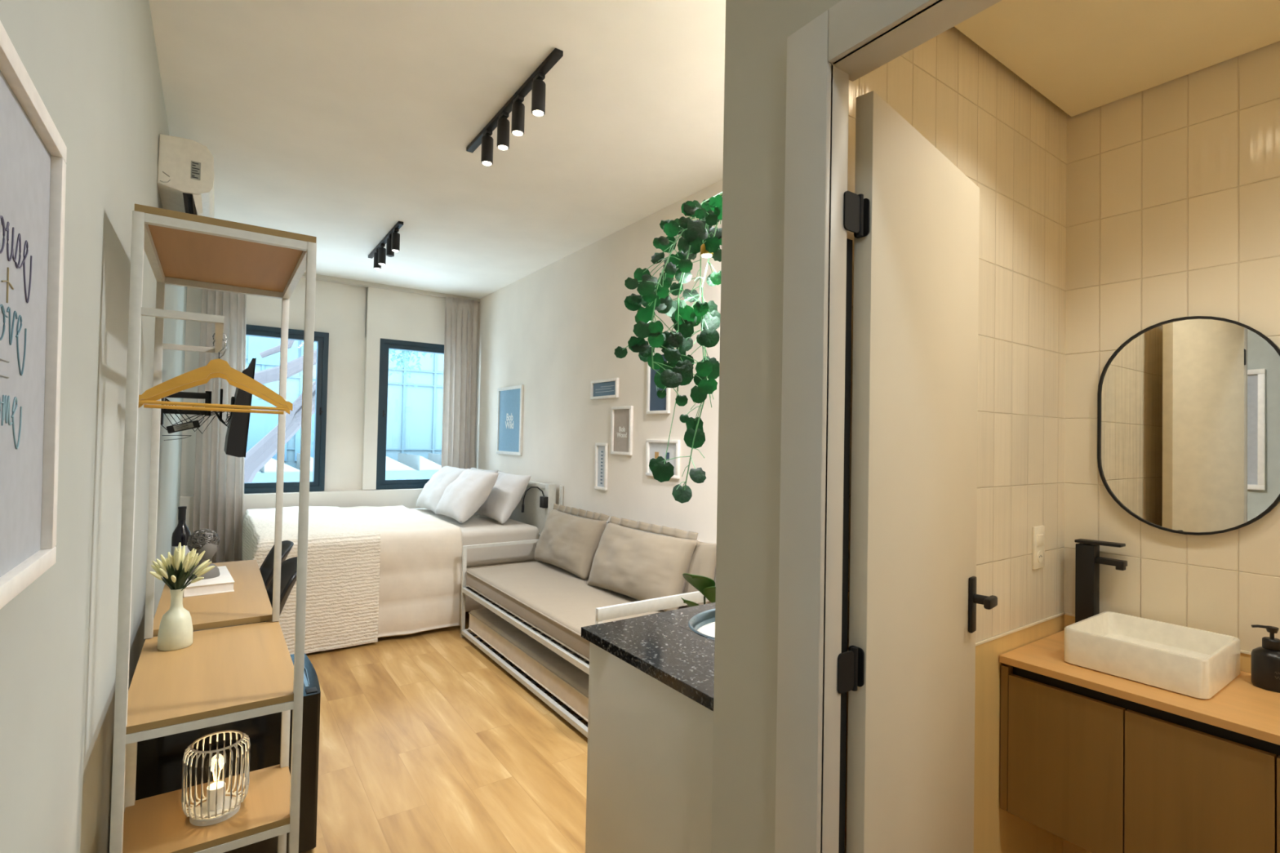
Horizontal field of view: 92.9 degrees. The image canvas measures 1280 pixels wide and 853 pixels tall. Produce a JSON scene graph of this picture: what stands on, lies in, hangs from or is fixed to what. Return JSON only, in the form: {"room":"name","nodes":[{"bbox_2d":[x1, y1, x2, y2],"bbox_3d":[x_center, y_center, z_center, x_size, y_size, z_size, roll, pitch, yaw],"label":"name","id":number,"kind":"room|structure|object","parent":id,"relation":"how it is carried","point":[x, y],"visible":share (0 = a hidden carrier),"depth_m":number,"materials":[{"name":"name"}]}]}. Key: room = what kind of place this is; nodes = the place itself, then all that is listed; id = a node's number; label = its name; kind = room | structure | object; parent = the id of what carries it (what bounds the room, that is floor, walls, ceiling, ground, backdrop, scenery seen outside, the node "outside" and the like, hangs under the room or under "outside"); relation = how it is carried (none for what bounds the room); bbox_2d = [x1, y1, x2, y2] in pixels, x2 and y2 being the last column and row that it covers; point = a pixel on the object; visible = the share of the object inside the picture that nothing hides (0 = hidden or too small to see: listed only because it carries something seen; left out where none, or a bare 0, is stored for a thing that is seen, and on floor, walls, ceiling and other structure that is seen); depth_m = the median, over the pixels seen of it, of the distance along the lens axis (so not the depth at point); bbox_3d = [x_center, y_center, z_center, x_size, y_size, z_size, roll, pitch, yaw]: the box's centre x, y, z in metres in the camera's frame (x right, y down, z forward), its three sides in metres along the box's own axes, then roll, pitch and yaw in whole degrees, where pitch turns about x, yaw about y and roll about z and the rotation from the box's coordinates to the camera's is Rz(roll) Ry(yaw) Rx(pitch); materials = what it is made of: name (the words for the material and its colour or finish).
{"room":"studio apartment","nodes":[
{"label":"studio apartment","id":0,"kind":"room"},
{"bbox_2d":[0,0,186,852],"bbox_3d":[-1.542,-0.007,1.710,0.120,2.920,8.770,2,-1,-35],"label":"wall","id":1,"kind":"structure","parent":0,"point":[93,65],"depth_m":1.32,"materials":[{"name":"paint"}]},
{"bbox_2d":[0,20,66,609],"bbox_3d":[-0.783,-0.119,0.749,0.020,0.675,0.560,1,-1,-35],"label":"poster frame","id":2,"kind":"object","parent":1,"relation":"attached to","point":[33,152],"visible":1,"depth_m":0.85,"materials":[{"name":"wood"}]},
{"bbox_2d":[0,70,50,577],"bbox_3d":[-0.788,-0.119,0.746,0.010,0.619,0.504,2,-1,-35],"label":"print","id":3,"kind":"object","parent":2,"relation":"attached to","point":[24,128],"depth_m":0.84,"materials":[{"name":"white paper"}]},
{"bbox_2d":[156,133,214,217],"bbox_3d":[-2.157,-1.066,2.913,0.194,0.318,0.803,2,-1,-35],"label":"air conditioner","id":4,"kind":"object","parent":1,"relation":"attached to","point":[185,177],"visible":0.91,"depth_m":2.60,"materials":[{"name":"plastic"}]},
{"bbox_2d":[186,193,194,214],"bbox_3d":[-2.149,-0.993,2.920,0.018,0.023,0.760,2,-1,-35],"label":"outlet","id":5,"kind":"object","parent":4,"relation":"attached to","point":[190,197],"depth_m":2.67,"materials":[{"name":"black plastic"}]},
{"bbox_2d":[191,162,199,178],"bbox_3d":[-1.901,-1.095,2.604,0.026,0.065,0.001,2,-1,-35],"label":"print","id":6,"kind":"object","parent":4,"relation":"attached to","point":[195,166],"depth_m":2.60},
{"bbox_2d":[160,388,234,434],"bbox_3d":[-2.224,-0.079,3.058,0.304,0.232,0.180,2,-1,-35],"label":"wall mount","id":7,"kind":"object","parent":1,"relation":"attached to","point":[206,396],"depth_m":3.04,"materials":[{"name":"black metal"}]},
{"bbox_2d":[160,410,204,440],"bbox_3d":[-2.249,-0.032,2.975,0.196,0.204,0.036,2,-1,-35],"label":"power adapter","id":8,"kind":"object","parent":7,"relation":"hanging from","point":[192,424],"visible":0.84,"depth_m":2.97,"materials":[{"name":"black plastic"}]},
{"bbox_2d":[223,357,256,457],"bbox_3d":[-2.098,-0.090,3.182,0.108,0.477,0.728,2,-1,-35],"label":"television","id":9,"kind":"object","parent":7,"relation":"attached to","point":[237,433],"visible":0.72,"depth_m":2.89,"materials":[{"name":"black plastic"}]},
{"bbox_2d":[179,278,478,496],"bbox_3d":[-2.896,0.048,5.961,2.535,2.920,0.250,2,-1,-35],"label":"wall","id":10,"kind":"structure","parent":0,"point":[355,318],"depth_m":5.95,"materials":[{"name":"white paint"}]},
{"bbox_2d":[244,324,328,493],"bbox_3d":[-3.341,-0.151,5.561,0.846,1.499,0.117,2,-1,-35],"label":"window","id":11,"kind":"structure","parent":10,"relation":"in","point":[322,339],"depth_m":5.73,"materials":[{"name":"black metal"}]},
{"bbox_2d":[178,488,422,533],"bbox_3d":[-2.847,1.063,5.843,2.535,0.889,0.090,2,-1,-35],"label":"ledge","id":12,"kind":"object","parent":10,"relation":"attached to","point":[408,498],"visible":0.24,"depth_m":5.76,"materials":[{"name":"white paint"}]},
{"bbox_2d":[301,272,479,302],"bbox_3d":[-2.796,-1.394,5.887,2.535,0.035,0.100,2,-1,-35],"label":"crown molding","id":13,"kind":"structure","parent":10,"relation":"attached to","point":[319,277],"depth_m":5.99,"materials":[{"name":"white paint"}]},
{"bbox_2d":[376,337,444,489],"bbox_3d":[-2.277,-0.116,6.305,0.838,1.499,0.117,2,-1,-35],"label":"window","id":14,"kind":"structure","parent":10,"relation":"in","point":[386,344],"depth_m":6.08,"materials":[{"name":"black metal"}]},
{"bbox_2d":[148,0,725,298],"bbox_3d":[-0.484,-1.492,2.519,3.010,0.120,8.870,2,-1,-35],"label":"ceiling","id":15,"kind":"structure","parent":0,"point":[340,123],"depth_m":2.83,"materials":[{"name":"paint"}]},
{"bbox_2d":[191,288,246,564],"bbox_3d":[-3.565,0.035,5.194,0.372,2.830,0.066,2,-1,-35],"label":"curtain","id":16,"kind":"object","parent":15,"relation":"hanging from","point":[219,477],"visible":0.54,"depth_m":5.19,"materials":[{"name":"fabric"}]},
{"bbox_2d":[368,221,403,270],"bbox_3d":[-1.950,-1.331,4.635,0.055,0.177,1.020,2,-1,-35],"label":"track light","id":17,"kind":"object","parent":15,"relation":"attached to","point":[392,239],"visible":1,"depth_m":4.45,"materials":[{"name":"black metal"}]},
{"bbox_2d":[440,295,477,469],"bbox_3d":[-1.899,0.078,6.379,0.358,2.855,0.064,2,-1,-35],"label":"curtain","id":18,"kind":"object","parent":15,"relation":"hanging from","point":[460,335],"visible":0.58,"depth_m":6.38,"materials":[{"name":"fabric"}]},
{"bbox_2d":[466,48,563,165],"bbox_3d":[-0.592,-1.341,2.715,0.055,0.177,0.993,2,-1,-35],"label":"track light","id":19,"kind":"object","parent":15,"relation":"attached to","point":[535,82],"visible":1,"depth_m":2.60,"materials":[{"name":"black metal"}]},
{"bbox_2d":[613,191,722,503],"bbox_3d":[0.170,-0.584,2.017,0.594,1.689,0.341,2,-1,-35],"label":"trailing plant","id":20,"kind":"object","parent":15,"relation":"hanging from","point":[654,292],"visible":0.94,"depth_m":1.93,"materials":[{"name":"green plant"}]},
{"bbox_2d":[302,611,587,852],"bbox_3d":[-0.544,1.537,2.460,3.010,0.100,8.870,2,-1,-35],"label":"floor","id":21,"kind":"structure","parent":0,"point":[428,744],"depth_m":2.74,"materials":[{"name":"brown wood"}]},
{"bbox_2d":[152,559,272,636],"bbox_3d":[-1.847,1.080,2.627,0.360,0.770,1.168,2,-1,-35],"label":"oak desk","id":22,"kind":"object","parent":21,"relation":"on","point":[249,602],"visible":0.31,"depth_m":2.38,"materials":[{"name":"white oak wood"}]},
{"bbox_2d":[170,506,191,556],"bbox_3d":[-2.179,0.537,2.891,0.075,0.313,0.075,2,-1,-35],"label":"wine bottle","id":23,"kind":"object","parent":22,"relation":"on","point":[181,534],"visible":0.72,"depth_m":2.87,"materials":[{"name":"black glass"}]},
{"bbox_2d":[182,565,234,597],"bbox_3d":[-1.896,0.673,2.660,0.172,0.042,0.380,2,-1,-39],"label":"book","id":24,"kind":"object","parent":22,"relation":"on","point":[224,583],"visible":0.48,"depth_m":2.54,"materials":[{"name":"white paper"}]},
{"bbox_2d":[186,528,219,579],"bbox_3d":[-1.894,0.548,2.643,0.121,0.207,0.120,2,-1,-35],"label":"bust","id":25,"kind":"object","parent":24,"relation":"on","point":[207,540],"visible":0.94,"depth_m":2.61,"materials":[{"name":"grey ceramic"}]},
{"bbox_2d":[109,204,316,852],"bbox_3d":[-1.278,0.469,1.843,0.388,1.983,0.763,2,-1,-35],"label":"open shelf unit","id":26,"kind":"object","parent":21,"relation":"on","point":[233,673],"visible":1,"depth_m":1.64,"materials":[{"name":"white metal"}]},
{"bbox_2d":[149,542,214,651],"bbox_3d":[-1.478,0.545,1.968,0.154,0.332,0.158,1,-1,8],"label":"flower vase","id":27,"kind":"object","parent":26,"relation":"on","point":[175,628],"visible":1,"depth_m":1.95,"materials":[{"name":"white ceramic"}]},
{"bbox_2d":[138,338,289,414],"bbox_3d":[-1.324,-0.161,1.913,0.396,0.231,0.025,2,-1,-35],"label":"hanger","id":28,"kind":"object","parent":26,"relation":"hanging from","point":[217,375],"visible":0.54,"depth_m":1.90,"materials":[{"name":"brown wood"}]},
{"bbox_2d":[181,729,250,826],"bbox_3d":[-1.137,0.940,1.634,0.150,0.192,0.150,2,-1,-35],"label":"lamp","id":29,"kind":"object","parent":26,"relation":"on","point":[218,807],"visible":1,"depth_m":1.62,"materials":[{"name":"white metal"}]},
{"bbox_2d":[205,781,226,811],"bbox_3d":[-1.138,0.991,1.633,0.042,0.058,0.042,2,-1,-35],"label":"socket","id":30,"kind":"object","parent":29,"relation":"attached to","point":[220,784],"depth_m":1.62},
{"bbox_2d":[138,333,293,410],"bbox_3d":[-1.273,-0.170,1.839,0.396,0.231,0.025,2,-1,-35],"label":"hanger","id":31,"kind":"object","parent":26,"relation":"hanging from","point":[215,366],"visible":0.93,"depth_m":1.83,"materials":[{"name":"brown wood"}]},
{"bbox_2d":[135,653,320,852],"bbox_3d":[-1.451,1.181,2.149,0.527,0.540,0.476,2,-1,-35],"label":"fridge","id":32,"kind":"object","parent":21,"relation":"on","point":[159,762],"visible":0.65,"depth_m":1.99,"materials":[{"name":"black metal"}]},
{"bbox_2d":[192,540,293,631],"bbox_3d":[-1.992,1.025,2.945,0.526,0.890,0.416,2,-1,-35],"label":"desk chair","id":33,"kind":"object","parent":21,"relation":"on","point":[266,569],"visible":0.16,"depth_m":3.13,"materials":[{"name":"black plastic"}]},
{"bbox_2d":[251,556,297,623],"bbox_3d":[-1.706,1.023,2.536,0.526,0.890,0.416,2,-1,-35],"label":"desk chair","id":34,"kind":"object","parent":21,"relation":"on","point":[289,566],"visible":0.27,"depth_m":2.72,"materials":[{"name":"black plastic"}]},
{"bbox_2d":[410,480,563,612],"bbox_3d":[-1.994,0.976,5.067,2.028,1.065,1.880,2,-1,-35],"label":"bed","id":35,"kind":"object","parent":21,"relation":"on","point":[528,525],"visible":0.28,"depth_m":4.88,"materials":[{"name":"white fabric"}]},
{"bbox_2d":[339,505,462,637],"bbox_3d":[-2.362,1.099,4.864,1.312,0.728,1.802,2,-1,-35],"label":"duvet","id":36,"kind":"object","parent":35,"relation":"on","point":[420,567],"visible":0.33,"depth_m":4.38,"materials":[{"name":"white fabric"}]},
{"bbox_2d":[241,506,380,654],"bbox_3d":[-2.606,1.091,4.691,0.750,0.761,1.813,2,-1,-35],"label":"throw","id":37,"kind":"object","parent":36,"relation":"on","point":[344,558],"visible":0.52,"depth_m":4.06,"materials":[{"name":"white fabric"}]},
{"bbox_2d":[415,466,465,515],"bbox_3d":[-1.873,0.590,5.777,0.359,0.415,0.700,2,-1,-35],"label":"bed pillow","id":38,"kind":"object","parent":35,"relation":"on","point":[433,491],"visible":0.59,"depth_m":5.63,"materials":[{"name":"white fabric"}]},
{"bbox_2d":[435,468,498,523],"bbox_3d":[-1.487,0.577,5.192,0.361,0.410,0.700,2,-1,-35],"label":"bed pillow","id":39,"kind":"object","parent":35,"relation":"on","point":[462,498],"visible":1,"depth_m":4.98,"materials":[{"name":"white fabric"}]},
{"bbox_2d":[470,466,497,472],"bbox_3d":[-1.629,0.608,5.934,0.285,0.394,0.680,2,-1,-35],"label":"bed pillow","id":40,"kind":"object","parent":35,"relation":"on","point":[473,468],"visible":0.03,"depth_m":5.84,"materials":[{"name":"white fabric"}]},
{"bbox_2d":[474,471,531,524],"bbox_3d":[-1.206,0.604,5.291,0.285,0.394,0.680,2,-1,-35],"label":"bed pillow","id":41,"kind":"object","parent":35,"relation":"on","point":[508,489],"visible":0.87,"depth_m":5.09,"materials":[{"name":"white fabric"}]},
{"bbox_2d":[521,486,548,512],"bbox_3d":[-0.845,0.594,4.934,0.228,0.210,0.073,1,-1,19],"label":"reading lamp","id":42,"kind":"object","parent":35,"relation":"attached to","point":[544,500],"visible":1,"depth_m":4.91,"materials":[{"name":"black plastic"}]},
{"bbox_2d":[460,512,709,737],"bbox_3d":[-0.407,1.086,3.831,0.816,0.860,1.894,2,-1,-35],"label":"daybed","id":43,"kind":"object","parent":21,"relation":"on","point":[536,615],"visible":0.55,"depth_m":3.55,"materials":[{"name":"beige fabric"}]},
{"bbox_2d":[533,503,609,581],"bbox_3d":[-0.522,0.816,4.426,0.265,0.435,0.808,2,-1,-38],"label":"cushion","id":44,"kind":"object","parent":43,"relation":"on","point":[567,542],"visible":0.96,"depth_m":4.26,"materials":[{"name":"beige fabric"}]},
{"bbox_2d":[587,515,697,611],"bbox_3d":[-0.007,0.811,3.676,0.267,0.443,0.864,2,-1,-40],"label":"cushion","id":45,"kind":"object","parent":43,"relation":"on","point":[638,565],"visible":0.94,"depth_m":3.54,"materials":[{"name":"beige fabric"}]},
{"bbox_2d":[683,541,716,607],"bbox_3d":[0.304,0.833,3.429,0.118,0.393,0.340,2,-1,-35],"label":"cushion","id":46,"kind":"object","parent":43,"relation":"on","point":[703,562],"visible":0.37,"depth_m":3.35,"materials":[{"name":"beige fabric"}]},
{"bbox_2d":[585,622,715,852],"bbox_3d":[0.581,1.065,1.917,1.405,0.868,0.603,2,-1,-35],"label":"base cabinet","id":47,"kind":"object","parent":21,"relation":"on","point":[650,754],"visible":0.12,"depth_m":1.52,"materials":[{"name":"beige paint"}]},
{"bbox_2d":[581,602,715,711],"bbox_3d":[0.585,0.613,1.923,1.423,0.028,0.603,2,-1,-35],"label":"countertop","id":48,"kind":"structure","parent":47,"relation":"on","point":[663,646],"depth_m":1.61,"materials":[{"name":"black stone"}]},
{"bbox_2d":[680,573,715,607],"bbox_3d":[0.288,1.062,2.647,0.313,0.891,0.323,0,-1,40],"label":"leaf plant","id":49,"kind":"object","parent":48,"relation":"on","point":[705,585],"visible":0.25,"depth_m":2.55,"materials":[{"name":"green plant"}]},
{"bbox_2d":[688,608,715,639],"bbox_3d":[0.339,0.668,1.832,0.420,0.159,0.340,2,-1,-35],"label":"sink","id":50,"kind":"object","parent":48,"relation":"in","point":[697,621],"visible":0.06,"depth_m":1.90,"materials":[{"name":"metal"}]},
{"bbox_2d":[474,179,722,586],"bbox_3d":[0.633,0.065,3.230,0.120,2.920,8.770,2,-1,-35],"label":"wall","id":51,"kind":"structure","parent":0,"point":[556,330],"depth_m":4.59,"materials":[{"name":"beige paint"}]},
{"bbox_2d":[496,384,523,455],"bbox_3d":[-1.247,-0.057,5.803,0.020,0.648,0.580,2,-1,-35],"label":"picture frame","id":52,"kind":"object","parent":51,"relation":"attached to","point":[509,399],"visible":1,"depth_m":5.79,"materials":[{"name":"blue paper"}]},
{"bbox_2d":[594,443,608,490],"bbox_3d":[-0.280,0.288,4.403,0.020,0.337,0.151,2,-1,-35],"label":"picture frame","id":53,"kind":"object","parent":51,"relation":"attached to","point":[601,449],"visible":1,"depth_m":4.41,"materials":[{"name":"wood"}]},
{"bbox_2d":[597,445,604,487],"bbox_3d":[-0.275,0.288,4.406,0.003,0.297,0.111,2,-1,-35],"label":"print","id":54,"kind":"object","parent":53,"relation":"attached to","point":[601,449],"depth_m":4.41,"materials":[{"name":"paper"}]},
{"bbox_2d":[590,377,618,399],"bbox_3d":[-0.259,-0.271,4.400,0.020,0.139,0.362,2,-1,-35],"label":"picture frame","id":55,"kind":"object","parent":51,"relation":"attached to","point":[606,388],"visible":1,"depth_m":4.39,"materials":[{"name":"wood"}]},
{"bbox_2d":[593,381,615,396],"bbox_3d":[-0.254,-0.271,4.403,0.003,0.099,0.322,2,-1,-35],"label":"print","id":56,"kind":"object","parent":55,"relation":"attached to","point":[601,388],"depth_m":4.40,"materials":[{"name":"paper"}]},
{"bbox_2d":[610,405,633,455],"bbox_3d":[-0.127,0.028,4.197,0.020,0.334,0.249,2,-1,-35],"label":"picture frame","id":57,"kind":"object","parent":51,"relation":"attached to","point":[622,417],"visible":1,"depth_m":4.20,"materials":[{"name":"beige paper"}]},
{"bbox_2d":[613,408,629,452],"bbox_3d":[-0.122,0.028,4.200,0.003,0.294,0.209,2,-1,-35],"label":"print","id":58,"kind":"object","parent":57,"relation":"attached to","point":[621,416],"depth_m":4.20},
{"bbox_2d":[646,351,671,414],"bbox_3d":[0.117,-0.277,3.862,0.020,0.393,0.231,2,-1,-35],"label":"picture frame","id":59,"kind":"object","parent":51,"relation":"attached to","point":[655,405],"visible":0.58,"depth_m":3.90,"materials":[{"name":"blue paper"}]},
{"bbox_2d":[649,354,666,410],"bbox_3d":[0.122,-0.277,3.865,0.003,0.353,0.191,2,-1,-35],"label":"print","id":60,"kind":"object","parent":59,"relation":"attached to","point":[656,403],"depth_m":3.89},
{"bbox_2d":[645,439,680,479],"bbox_3d":[0.140,0.199,3.806,0.020,0.235,0.330,2,-1,-35],"label":"picture frame","id":61,"kind":"object","parent":51,"relation":"attached to","point":[655,448],"visible":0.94,"depth_m":3.79,"materials":[{"name":"white wood"}]},
{"bbox_2d":[648,442,675,475],"bbox_3d":[0.145,0.199,3.809,0.003,0.195,0.290,2,-1,-35],"label":"print","id":62,"kind":"object","parent":61,"relation":"attached to","point":[655,449],"depth_m":3.80,"materials":[{"name":"white paper"}]},
{"bbox_2d":[711,0,1064,852],"bbox_3d":[1.601,0.031,0.472,1.455,2.920,2.940,2,-1,-35],"label":"wall","id":63,"kind":"structure","parent":0,"point":[757,32],"depth_m":1.19,"materials":[{"name":"paint"}]},
{"bbox_2d":[774,0,1001,852],"bbox_3d":[0.526,0.381,0.789,0.110,2.189,0.818,2,-1,-35],"label":"door frame","id":64,"kind":"structure","parent":63,"relation":"attached to","point":[851,39],"depth_m":1.05,"materials":[{"name":"white paint"}]},
{"bbox_2d":[836,90,997,852],"bbox_3d":[0.574,0.440,1.267,0.652,2.077,0.144,2,-2,-44],"label":"door","id":65,"kind":"structure","parent":64,"relation":"attached to","point":[913,597],"depth_m":1.21,"materials":[{"name":"paint"}]},
{"bbox_3d":[0.873,-0.455,1.955,0.965,0.680,0.316,2,-1,-35],"label":"upper cabinet","id":66,"kind":"object","parent":63,"relation":"attached to","visible":0},
{"bbox_2d":[700,235,721,257],"bbox_3d":[0.311,-0.579,1.910,0.268,0.065,0.042,0,-1,34],"label":"spotlight","id":67,"kind":"object","parent":66,"relation":"attached to","point":[704,253],"visible":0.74,"depth_m":1.96,"materials":[{"name":"gold metal"}]},
{"bbox_2d":[846,26,1066,651],"bbox_3d":[0.853,-0.234,1.632,1.345,1.655,0.010,2,-1,-35],"label":"tiled wall","id":68,"kind":"structure","parent":0,"point":[1005,135],"depth_m":1.79,"materials":[{"name":"tile"}]},
{"bbox_2d":[844,614,1064,852],"bbox_3d":[0.829,1.046,1.607,1.345,0.903,0.012,2,-1,-35],"label":"wainscot","id":69,"kind":"structure","parent":68,"relation":"attached to","point":[996,830],"depth_m":1.72,"materials":[{"name":"ochre yellow paint"}]},
{"bbox_2d":[1031,525,1044,569],"bbox_3d":[1.235,0.374,1.883,0.072,0.130,0.011,2,-1,-35],"label":"wall outlet","id":70,"kind":"object","parent":68,"relation":"attached to","point":[1038,532],"visible":1,"depth_m":1.87,"materials":[{"name":"plastic"}]},
{"bbox_2d":[1037,551,1043,562],"bbox_3d":[1.236,0.402,1.880,0.036,0.036,0.002,2,-1,-35],"label":"socket","id":71,"kind":"object","parent":70,"relation":"attached to","point":[1040,553],"depth_m":1.88,"materials":[{"name":"white plastic"}]},
{"bbox_2d":[847,612,1251,692],"bbox_3d":[1.483,0.588,0.694,1.343,0.007,2.243,2,-1,-35],"label":"trim","id":72,"kind":"structure","parent":68,"relation":"attached to","point":[989,639],"depth_m":1.80,"materials":[{"name":"plastic"}]},
{"bbox_2d":[954,0,1279,116],"bbox_3d":[1.512,-1.083,0.730,1.365,0.087,2.253,2,-1,-35],"label":"ceiling","id":73,"kind":"structure","parent":0,"point":[1082,55],"depth_m":1.61,"materials":[{"name":"paint"}]},
{"bbox_2d":[1062,614,1251,852],"bbox_3d":[2.028,1.060,1.071,0.012,0.903,2.241,2,-1,-35],"label":"wainscot","id":74,"kind":"structure","parent":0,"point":[1245,659],"depth_m":1.95,"materials":[{"name":"beige stone"}]},
{"bbox_2d":[1063,40,1279,652],"bbox_3d":[2.051,-0.221,1.101,0.010,1.655,2.253,2,-1,-35],"label":"tiled wall","id":75,"kind":"structure","parent":0,"point":[1173,186],"depth_m":1.79,"materials":[{"name":"tile"}]},
{"bbox_2d":[1000,663,1279,852],"bbox_3d":[1.563,0.883,1.343,0.432,0.413,1.258,2,-1,-35],"label":"bathroom vanity","id":76,"kind":"object","parent":75,"relation":"attached to","point":[1096,771],"visible":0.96,"depth_m":1.50,"materials":[{"name":"brown wood"}]},
{"bbox_2d":[999,630,1279,745],"bbox_3d":[1.569,0.665,1.342,0.444,0.020,1.268,2,-1,-35],"label":"countertop","id":77,"kind":"structure","parent":76,"relation":"on","point":[1242,707],"depth_m":1.49,"materials":[{"name":"brown wood"}]},
{"bbox_2d":[1074,538,1127,622],"bbox_3d":[1.426,0.509,1.885,0.046,0.307,0.126,2,-1,-35],"label":"faucet","id":78,"kind":"object","parent":77,"relation":"on","point":[1088,560],"visible":0.9,"depth_m":1.90,"materials":[{"name":"black metal"}]},
{"bbox_2d":[1064,611,1239,699],"bbox_3d":[1.390,0.610,1.658,0.326,0.096,0.303,2,-1,-35],"label":"washbasin","id":79,"kind":"object","parent":77,"relation":"in","point":[1191,662],"visible":1,"depth_m":1.61,"materials":[{"name":"white ceramic"}]},
{"bbox_2d":[1251,624,1279,693],"bbox_3d":[1.597,0.582,1.538,0.075,0.156,0.075,2,-1,-35],"label":"soap dispenser","id":80,"kind":"object","parent":77,"relation":"on","point":[1265,659],"visible":1,"depth_m":1.53,"materials":[{"name":"black plastic"}]},
{"bbox_2d":[1251,646,1279,693],"bbox_3d":[1.597,0.610,1.537,0.075,0.098,0.075,2,-1,-35],"label":"bottle","id":81,"kind":"object","parent":80,"relation":"attached to","point":[1265,660],"depth_m":1.52,"materials":[{"name":"black plastic"}]},
{"bbox_2d":[1097,315,1279,535],"bbox_3d":[1.571,-0.003,1.750,0.022,0.624,0.424,2,-1,-35],"label":"oval mirror","id":82,"kind":"object","parent":75,"relation":"attached to","point":[1188,407],"visible":1,"depth_m":1.74,"materials":[{"name":"black mirror"}]},
{"label":"outside","id":83,"kind":"structure","parent":0,"visible":0},
{"bbox_2d":[252,453,441,482],"bbox_3d":[-8.060,4.183,16.573,14.000,6.860,2.560,2,-1,-35],"label":"building","id":84,"kind":"structure","parent":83,"point":[407,465],"depth_m":16.24,"materials":[{"name":"white"}]},
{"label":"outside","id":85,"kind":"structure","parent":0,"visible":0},
{"bbox_2d":[245,335,444,472],"bbox_3d":[-9.057,0.190,21.682,30.000,15.000,6.080,2,-1,-35],"label":"office building","id":86,"kind":"structure","parent":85,"point":[414,414],"depth_m":19.10,"materials":[{"name":"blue glass"}]},
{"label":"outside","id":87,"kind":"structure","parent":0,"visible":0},
{"bbox_2d":[244,339,438,482],"bbox_3d":[-5.193,0.405,9.719,6.381,6.362,2.787,2,-1,-35],"label":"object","id":88,"kind":"object","parent":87,"point":[257,456],"visible":0.19,"depth_m":8.58,"materials":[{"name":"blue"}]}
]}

